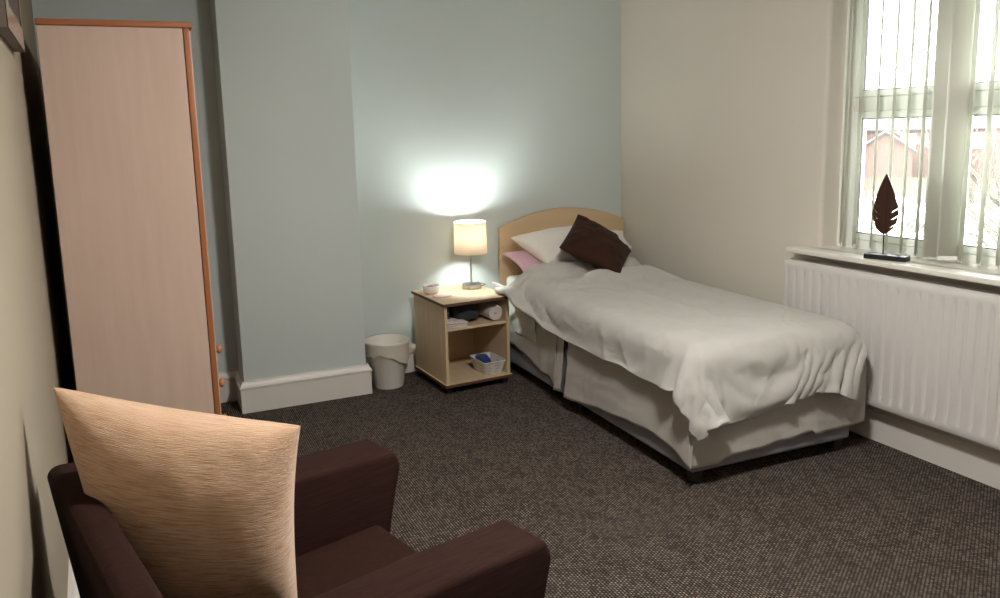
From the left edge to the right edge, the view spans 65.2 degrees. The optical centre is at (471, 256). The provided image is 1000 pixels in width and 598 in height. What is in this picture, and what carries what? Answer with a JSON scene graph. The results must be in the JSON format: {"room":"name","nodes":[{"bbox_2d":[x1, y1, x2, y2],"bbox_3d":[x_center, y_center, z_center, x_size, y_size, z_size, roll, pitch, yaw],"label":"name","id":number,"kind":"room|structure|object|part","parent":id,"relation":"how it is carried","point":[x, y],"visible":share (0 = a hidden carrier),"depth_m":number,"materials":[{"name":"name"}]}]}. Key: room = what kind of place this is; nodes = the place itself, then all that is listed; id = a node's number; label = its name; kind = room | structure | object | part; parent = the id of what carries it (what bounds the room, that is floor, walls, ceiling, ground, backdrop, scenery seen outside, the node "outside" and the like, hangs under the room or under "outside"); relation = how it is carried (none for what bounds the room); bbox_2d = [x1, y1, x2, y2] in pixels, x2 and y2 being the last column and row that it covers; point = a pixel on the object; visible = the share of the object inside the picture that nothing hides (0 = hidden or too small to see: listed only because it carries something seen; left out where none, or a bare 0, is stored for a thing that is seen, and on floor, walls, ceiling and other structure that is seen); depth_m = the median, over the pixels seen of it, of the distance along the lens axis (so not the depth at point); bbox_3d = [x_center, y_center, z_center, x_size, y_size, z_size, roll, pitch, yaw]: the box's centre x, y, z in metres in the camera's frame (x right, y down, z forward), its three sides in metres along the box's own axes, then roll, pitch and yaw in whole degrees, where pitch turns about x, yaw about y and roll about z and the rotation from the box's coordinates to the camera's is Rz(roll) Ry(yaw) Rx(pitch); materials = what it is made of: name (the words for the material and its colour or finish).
{"room":"bedroom","nodes":[
{"label":"bedroom","id":0,"kind":"room"},
{"bbox_2d":[0,0,74,597],"bbox_3d":[-1.047,0.073,1.628,0.120,2.600,6.179,-6,10,-25],"label":"wall","id":1,"kind":"structure","parent":0,"point":[36,358],"depth_m":2.15,"materials":[{"name":"beige paint"}]},
{"bbox_2d":[0,0,24,51],"bbox_3d":[-1.375,-0.896,2.284,0.034,0.515,0.635,-6,10,-25],"label":"picture frame","id":2,"kind":"object","parent":1,"relation":"attached to","point":[11,30],"visible":1,"depth_m":2.27,"materials":[{"name":"brown"}]},
{"bbox_2d":[67,458,79,597],"bbox_3d":[-0.944,1.257,1.848,0.030,0.187,5.973,-6,10,-25],"label":"baseboard","id":3,"kind":"structure","parent":1,"relation":"attached to","point":[73,592],"depth_m":2.54,"materials":[{"name":"white paint"}]},
{"bbox_2d":[210,0,365,381],"bbox_3d":[-1.085,-0.415,4.684,0.740,2.600,0.285,-5,10,-23],"label":"wall","id":4,"kind":"structure","parent":0,"point":[283,67],"depth_m":4.54,"materials":[{"name":"paint"}]},
{"bbox_2d":[218,348,417,413],"bbox_3d":[-0.523,0.724,5.102,3.703,0.187,0.357,-5,10,-23],"label":"baseboard","id":5,"kind":"structure","parent":4,"relation":"attached to","point":[331,384],"depth_m":4.74,"materials":[{"name":"white paint"}]},
{"bbox_2d":[31,0,621,390],"bbox_3d":[-0.644,-0.499,5.127,4.350,2.600,0.235,-5,10,-23],"label":"wall","id":6,"kind":"structure","parent":0,"point":[498,113],"depth_m":5.21,"materials":[{"name":"paint"}]},
{"bbox_2d":[221,362,999,597],"bbox_3d":[0.657,1.235,2.611,4.500,0.100,6.300,-5,10,-23],"label":"floor","id":7,"kind":"structure","parent":0,"point":[616,517],"depth_m":3.35,"materials":[{"name":"carpet"}]},
{"bbox_2d":[34,18,226,415],"bbox_3d":[-1.575,0.025,3.748,0.573,2.054,1.406,-5,10,-23],"label":"wardrobe","id":8,"kind":"object","parent":7,"relation":"on","point":[120,99],"visible":0.67,"depth_m":3.06,"materials":[{"name":"brown wood"}]},
{"bbox_3d":[-1.186,-0.297,3.372,0.018,1.262,0.443,-5,10,-23],"label":"door","id":9,"kind":"part","parent":8,"relation":"part of","materials":[{"name":"brown wood"}]},
{"bbox_3d":[-1.166,0.409,3.485,0.018,0.153,0.443,-5,10,-23],"label":"drawer","id":10,"kind":"part","parent":8,"relation":"part of","materials":[{"name":"brown wood"}]},
{"bbox_3d":[-1.162,0.562,3.510,0.018,0.147,0.443,-5,10,-23],"label":"drawer","id":11,"kind":"part","parent":8,"relation":"part of","materials":[{"name":"brown wood"}]},
{"bbox_3d":[-1.127,0.411,3.465,0.037,0.041,0.041,-5,10,-23],"label":"knob","id":12,"kind":"part","parent":8,"relation":"part of","materials":[{"name":"brown wood"}]},
{"bbox_3d":[-1.123,0.564,3.490,0.037,0.041,0.041,-5,10,-23],"label":"knob","id":13,"kind":"part","parent":8,"relation":"part of","materials":[{"name":"brown wood"}]},
{"bbox_2d":[47,439,550,597],"bbox_3d":[-0.426,0.905,1.950,0.986,0.821,0.842,-9,12,-39],"label":"armchair","id":14,"kind":"object","parent":7,"relation":"on","point":[344,495],"visible":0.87,"depth_m":1.87,"materials":[{"name":"brown fabric"}]},
{"bbox_3d":[-0.708,0.876,1.706,0.213,0.671,0.802,-8,11,-36],"label":"backrest","id":15,"kind":"part","parent":14,"relation":"part of","materials":[{"name":"brown fabric"}]},
{"bbox_2d":[54,387,300,597],"bbox_3d":[-0.664,0.582,1.840,0.546,0.597,0.273,0,9,8],"label":"cushion","id":16,"kind":"object","parent":14,"relation":"on","point":[204,502],"visible":0.86,"depth_m":1.73,"materials":[{"name":"beige fabric"}]},
{"bbox_3d":[-0.605,0.885,2.243,0.887,0.518,0.162,-9,12,-39],"label":"armrest","id":17,"kind":"part","parent":14,"relation":"part of","materials":[{"name":"brown fabric"}]},
{"bbox_2d":[295,525,417,597],"bbox_3d":[-0.365,0.953,2.006,0.665,0.155,0.508,-9,12,-39],"label":"seat cushion","id":18,"kind":"object","parent":14,"relation":"on","point":[327,563],"depth_m":2.20,"materials":[{"name":"brown fabric"}]},
{"bbox_3d":[-0.179,0.961,1.718,0.865,0.510,0.161,-9,12,-39],"label":"armrest","id":19,"kind":"part","parent":14,"relation":"part of","materials":[{"name":"brown fabric"}]},
{"bbox_2d":[365,333,415,389],"bbox_3d":[-0.540,0.678,5.024,0.295,0.303,0.296,5,11,35],"label":"waste bin","id":20,"kind":"object","parent":7,"relation":"on","point":[387,354],"visible":0.99,"depth_m":4.94,"materials":[{"name":"white plastic"}]},
{"bbox_2d":[411,285,513,393],"bbox_3d":[-0.063,0.519,5.068,0.474,0.577,0.506,-6,10,-26],"label":"nightstand","id":21,"kind":"object","parent":7,"relation":"on","point":[443,354],"visible":0.8,"depth_m":4.99,"materials":[{"name":"brown wood"}]},
{"bbox_2d":[423,284,438,293],"bbox_3d":[-0.261,0.209,5.048,0.109,0.052,0.109,-5,10,-23],"label":"bowl","id":22,"kind":"object","parent":21,"relation":"on","point":[427,288],"visible":1,"depth_m":5.01,"materials":[{"name":"white ceramic"}]},
{"bbox_3d":[-0.259,0.514,4.975,0.018,0.492,0.481,-6,10,-26],"label":"panel","id":23,"kind":"part","parent":21,"relation":"part of","materials":[{"name":"brown wood"}]},
{"bbox_2d":[433,293,450,297],"bbox_3d":[-0.187,0.246,4.942,0.105,0.007,0.105,-5,10,-23],"label":"coaster","id":24,"kind":"object","parent":21,"relation":"on","point":[442,295],"visible":1,"depth_m":4.93,"materials":[{"name":"pink"}]},
{"bbox_2d":[447,317,467,328],"bbox_3d":[-0.120,0.406,4.845,0.141,0.042,0.158,-6,10,-26],"label":"folded cloth","id":25,"kind":"object","parent":21,"relation":"on","point":[452,322],"visible":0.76,"depth_m":4.79,"materials":[{"name":"white fabric"}]},
{"bbox_3d":[-0.172,0.463,5.275,0.412,0.492,0.008,-6,10,-26],"label":"panel","id":26,"kind":"part","parent":21,"relation":"part of","materials":[{"name":"brown wood"}]},
{"bbox_2d":[448,303,478,320],"bbox_3d":[-0.082,0.327,5.029,0.197,0.132,0.353,-5,10,-23],"label":"jumper","id":27,"kind":"object","parent":21,"relation":"on","point":[467,312],"visible":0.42,"depth_m":4.88,"materials":[{"name":"black fabric"}]},
{"bbox_2d":[454,220,486,289],"bbox_3d":[-0.018,0.031,5.200,0.226,0.542,0.304,-5,10,-23],"label":"table lamp","id":28,"kind":"object","parent":21,"relation":"on","point":[470,238],"visible":0.98,"depth_m":5.05,"materials":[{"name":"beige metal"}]},
{"bbox_3d":[-0.008,-0.128,5.135,0.218,0.204,0.218,-5,10,-23],"label":"lamp shade","id":29,"kind":"part","parent":28,"relation":"part of","materials":[{"name":"beige fabric"}]},
{"bbox_3d":[-0.003,0.043,5.162,0.032,0.290,0.032,-5,10,-23],"label":"stem","id":30,"kind":"part","parent":28,"relation":"part of","materials":[{"name":"silver metal"}]},
{"bbox_2d":[448,314,505,331],"bbox_3d":[-0.068,0.402,5.053,0.412,0.016,0.461,-6,10,-26],"label":"shelf","id":31,"kind":"object","parent":21,"relation":"attached to","point":[481,321],"depth_m":4.92,"materials":[{"name":"brown wood"}]},
{"bbox_2d":[470,352,505,374],"bbox_3d":[0.105,0.695,5.051,0.163,0.089,0.227,-6,10,-26],"label":"basket","id":32,"kind":"object","parent":21,"relation":"on","point":[495,366],"visible":0.97,"depth_m":4.99,"materials":[{"name":"beige wicker"}]},
{"bbox_2d":[475,354,490,362],"bbox_3d":[0.078,0.682,5.066,0.091,0.096,0.146,-5,10,-23],"label":"packet","id":33,"kind":"object","parent":32,"relation":"in","point":[484,358],"visible":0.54,"depth_m":5.02,"materials":[{"name":"blue fabric"}]},
{"bbox_2d":[477,302,501,319],"bbox_3d":[0.116,0.342,4.997,0.092,0.096,0.165,-6,10,-26],"label":"rolled towel","id":34,"kind":"object","parent":21,"relation":"on","point":[490,310],"visible":0.97,"depth_m":4.94,"materials":[{"name":"white fabric"}]},
{"bbox_3d":[0.125,0.472,5.164,0.018,0.492,0.481,-6,10,-26],"label":"panel","id":35,"kind":"part","parent":21,"relation":"part of","materials":[{"name":"brown wood"}]},
{"bbox_2d":[492,207,865,482],"bbox_3d":[1.021,0.323,4.606,1.159,1.048,2.341,-5,10,-21],"label":"bed","id":36,"kind":"object","parent":7,"relation":"on","point":[647,412],"visible":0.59,"depth_m":3.80,"materials":[{"name":"grey fabric"}]},
{"bbox_3d":[1.033,0.363,4.588,0.851,0.255,2.166,-5,10,-21],"label":"mattress","id":37,"kind":"part","parent":36,"relation":"part of","materials":[{"name":"white fabric"}]},
{"bbox_2d":[502,250,541,272],"bbox_3d":[0.600,0.014,5.348,0.725,0.143,0.330,-5,10,-23],"label":"pillow","id":38,"kind":"object","parent":36,"relation":"on","point":[523,259],"visible":0.25,"depth_m":5.23,"materials":[{"name":"pink fabric"}]},
{"bbox_2d":[511,226,577,262],"bbox_3d":[0.669,-0.079,5.336,0.746,0.243,0.313,-6,10,-26],"label":"pillow","id":39,"kind":"object","parent":38,"relation":"on","point":[544,245],"visible":0.32,"depth_m":5.20,"materials":[{"name":"white fabric"}]},
{"bbox_2d":[610,230,631,248],"bbox_3d":[0.843,-0.109,5.506,0.685,0.173,0.260,-5,10,-23],"label":"pillow","id":40,"kind":"object","parent":38,"relation":"on","point":[619,233],"visible":0.16,"depth_m":5.60,"materials":[{"name":"white fabric"}]},
{"bbox_3d":[0.313,0.463,4.984,0.033,0.468,0.950,-5,10,-21],"label":"valance panel","id":41,"kind":"part","parent":36,"relation":"part of","materials":[{"name":"beige fabric"}]},
{"bbox_3d":[0.505,0.603,4.517,0.041,0.366,0.075,-5,10,-21],"label":"valance panel","id":42,"kind":"part","parent":36,"relation":"part of","materials":[{"name":"beige fabric"}]},
{"bbox_3d":[0.664,0.044,5.638,1.016,0.794,0.024,-5,10,-23],"label":"headboard","id":43,"kind":"part","parent":36,"relation":"part of","materials":[{"name":"brown wood"}]},
{"bbox_3d":[0.654,-0.293,5.585,1.016,0.120,0.027,-5,10,-23],"label":"edge trim","id":44,"kind":"part","parent":36,"relation":"part of","materials":[{"name":"brown wood"}]},
{"bbox_3d":[0.752,0.695,3.916,0.042,0.372,1.135,-5,10,-21],"label":"valance panel","id":45,"kind":"part","parent":36,"relation":"part of","materials":[{"name":"beige fabric"}]},
{"bbox_2d":[494,256,867,440],"bbox_3d":[1.055,0.384,4.369,1.211,0.494,2.017,-5,10,-21],"label":"duvet","id":46,"kind":"object","parent":36,"relation":"on","point":[725,357],"visible":0.98,"depth_m":3.68,"materials":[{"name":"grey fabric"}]},
{"bbox_2d":[559,214,630,272],"bbox_3d":[0.836,-0.102,5.195,0.390,0.338,0.623,1,10,18],"label":"cushion","id":47,"kind":"object","parent":46,"relation":"on","point":[588,241],"visible":0.97,"depth_m":4.99,"materials":[{"name":"brown fabric"}]},
{"bbox_3d":[1.434,0.719,3.600,1.045,0.358,0.028,-5,10,-21],"label":"valance panel","id":48,"kind":"part","parent":36,"relation":"part of","materials":[{"name":"beige fabric"}]},
{"bbox_2d":[621,0,999,303],"bbox_3d":[2.455,-0.274,3.171,0.301,2.600,6.300,-6,10,-24],"label":"wall","id":49,"kind":"structure","parent":0,"point":[732,110],"depth_m":4.71,"materials":[{"name":"paint"}]},
{"bbox_2d":[782,257,999,450],"bbox_3d":[2.122,0.544,3.600,0.109,0.868,1.829,-6,10,-24],"label":"radiator","id":50,"kind":"object","parent":49,"relation":"attached to","point":[933,359],"visible":0.81,"depth_m":3.58,"materials":[{"name":"white metal"}]},
{"bbox_2d":[784,257,999,297],"bbox_3d":[2.109,0.126,3.498,0.074,0.010,1.768,-6,10,-24],"label":"grille","id":51,"kind":"object","parent":50,"relation":"attached to","point":[959,290],"depth_m":3.69,"materials":[{"name":"metal"}]},
{"bbox_2d":[786,245,999,286],"bbox_3d":[2.304,0.104,3.231,0.255,0.027,2.352,-6,10,-24],"label":"window sill","id":52,"kind":"structure","parent":49,"relation":"attached to","point":[958,271],"depth_m":3.62,"materials":[{"name":"white paint"}]},
{"bbox_2d":[863,174,910,261],"bbox_3d":[2.000,-0.195,3.738,0.068,0.422,0.190,-9,12,-40],"label":"leaf ornament","id":53,"kind":"object","parent":52,"relation":"on","point":[885,203],"visible":1,"depth_m":3.74,"materials":[{"name":"black wood"}]},
{"bbox_2d":[837,0,999,268],"bbox_3d":[2.425,-0.628,3.172,0.072,1.500,2.180,-6,10,-24],"label":"window","id":54,"kind":"structure","parent":49,"relation":"in","point":[982,87],"depth_m":3.98,"materials":[{"name":"white plastic"}]},
{"bbox_2d":[837,0,999,268],"bbox_3d":[2.333,-0.619,3.142,0.078,1.393,2.080,-6,10,-24],"label":"vertical blind","id":55,"kind":"object","parent":54,"relation":"attached to","point":[958,21],"visible":1,"depth_m":3.55,"materials":[{"name":"white fabric"}]},
{"bbox_3d":[2.332,0.064,3.234,0.002,0.014,1.966,-6,10,-24],"label":"chain","id":56,"kind":"part","parent":55,"relation":"part of","materials":[{"name":"white plastic"}]},
{"bbox_3d":[2.386,0.059,3.258,0.006,0.014,1.966,-6,10,-24],"label":"chain","id":57,"kind":"part","parent":55,"relation":"part of","materials":[{"name":"white plastic"}]},
{"bbox_2d":[849,404,999,489],"bbox_3d":[2.339,0.932,3.296,0.030,0.187,5.900,-6,10,-24],"label":"baseboard","id":58,"kind":"structure","parent":49,"relation":"attached to","point":[970,459],"depth_m":3.66,"materials":[{"name":"white paint"}]},
{"label":"outside","id":59,"kind":"structure","parent":0,"visible":0},
{"bbox_2d":[861,184,998,247],"bbox_3d":[36.859,-5.357,59.153,105.800,0.200,140.000,-5,10,-23],"label":"ground","id":60,"kind":"structure","parent":59,"point":[865,227],"depth_m":36.55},
{"bbox_2d":[864,130,916,190],"bbox_3d":[30.645,-7.246,57.932,4.000,4.264,6.250,3,10,28],"label":"house","id":61,"kind":"structure","parent":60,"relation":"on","point":[883,142],"depth_m":55.29,"materials":[{"name":"red brick"}]},
{"bbox_2d":[861,196,924,231],"bbox_3d":[19.302,-2.057,36.364,4.288,1.477,1.680,6,12,40],"label":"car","id":62,"kind":"object","parent":60,"relation":"on","point":[867,203],"visible":0.18,"depth_m":35.29,"materials":[{"name":"white paint"}]},
{"bbox_2d":[863,176,999,203],"bbox_3d":[25.744,-4.094,47.551,12.100,1.600,0.133,3,10,28],"label":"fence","id":63,"kind":"object","parent":60,"relation":"on","point":[896,182],"visible":0.17,"depth_m":47.09,"materials":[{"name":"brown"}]},
{"bbox_2d":[866,115,999,184],"bbox_3d":[37.271,-9.171,63.299,14.000,5.994,8.500,4,11,30],"label":"brick house","id":64,"kind":"structure","parent":60,"relation":"on","point":[915,129],"depth_m":60.31,"materials":[{"name":"red brick"}]},
{"bbox_3d":[33.883,-8.994,60.568,0.840,0.940,0.030,4,11,30],"label":"pane","id":65,"kind":"part","parent":64,"relation":"part of","materials":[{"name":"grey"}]},
{"bbox_3d":[37.815,-8.692,58.298,1.040,0.940,0.030,4,11,30],"label":"pane","id":66,"kind":"part","parent":64,"relation":"part of","materials":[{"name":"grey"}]},
{"bbox_2d":[871,53,999,246],"bbox_3d":[11.212,-0.983,16.003,5.740,6.272,3.278,0,9,10],"label":"tree","id":67,"kind":"object","parent":60,"relation":"on","point":[996,201],"visible":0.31,"depth_m":15.94,"materials":[{"name":"grey plant"}]},
{"bbox_2d":[897,195,994,244],"bbox_3d":[13.623,-0.377,22.394,2.711,2.924,3.382,5,12,38],"label":"shrub","id":68,"kind":"object","parent":60,"relation":"on","point":[969,220],"visible":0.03,"depth_m":22.48,"materials":[{"name":"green plant"}]}
]}

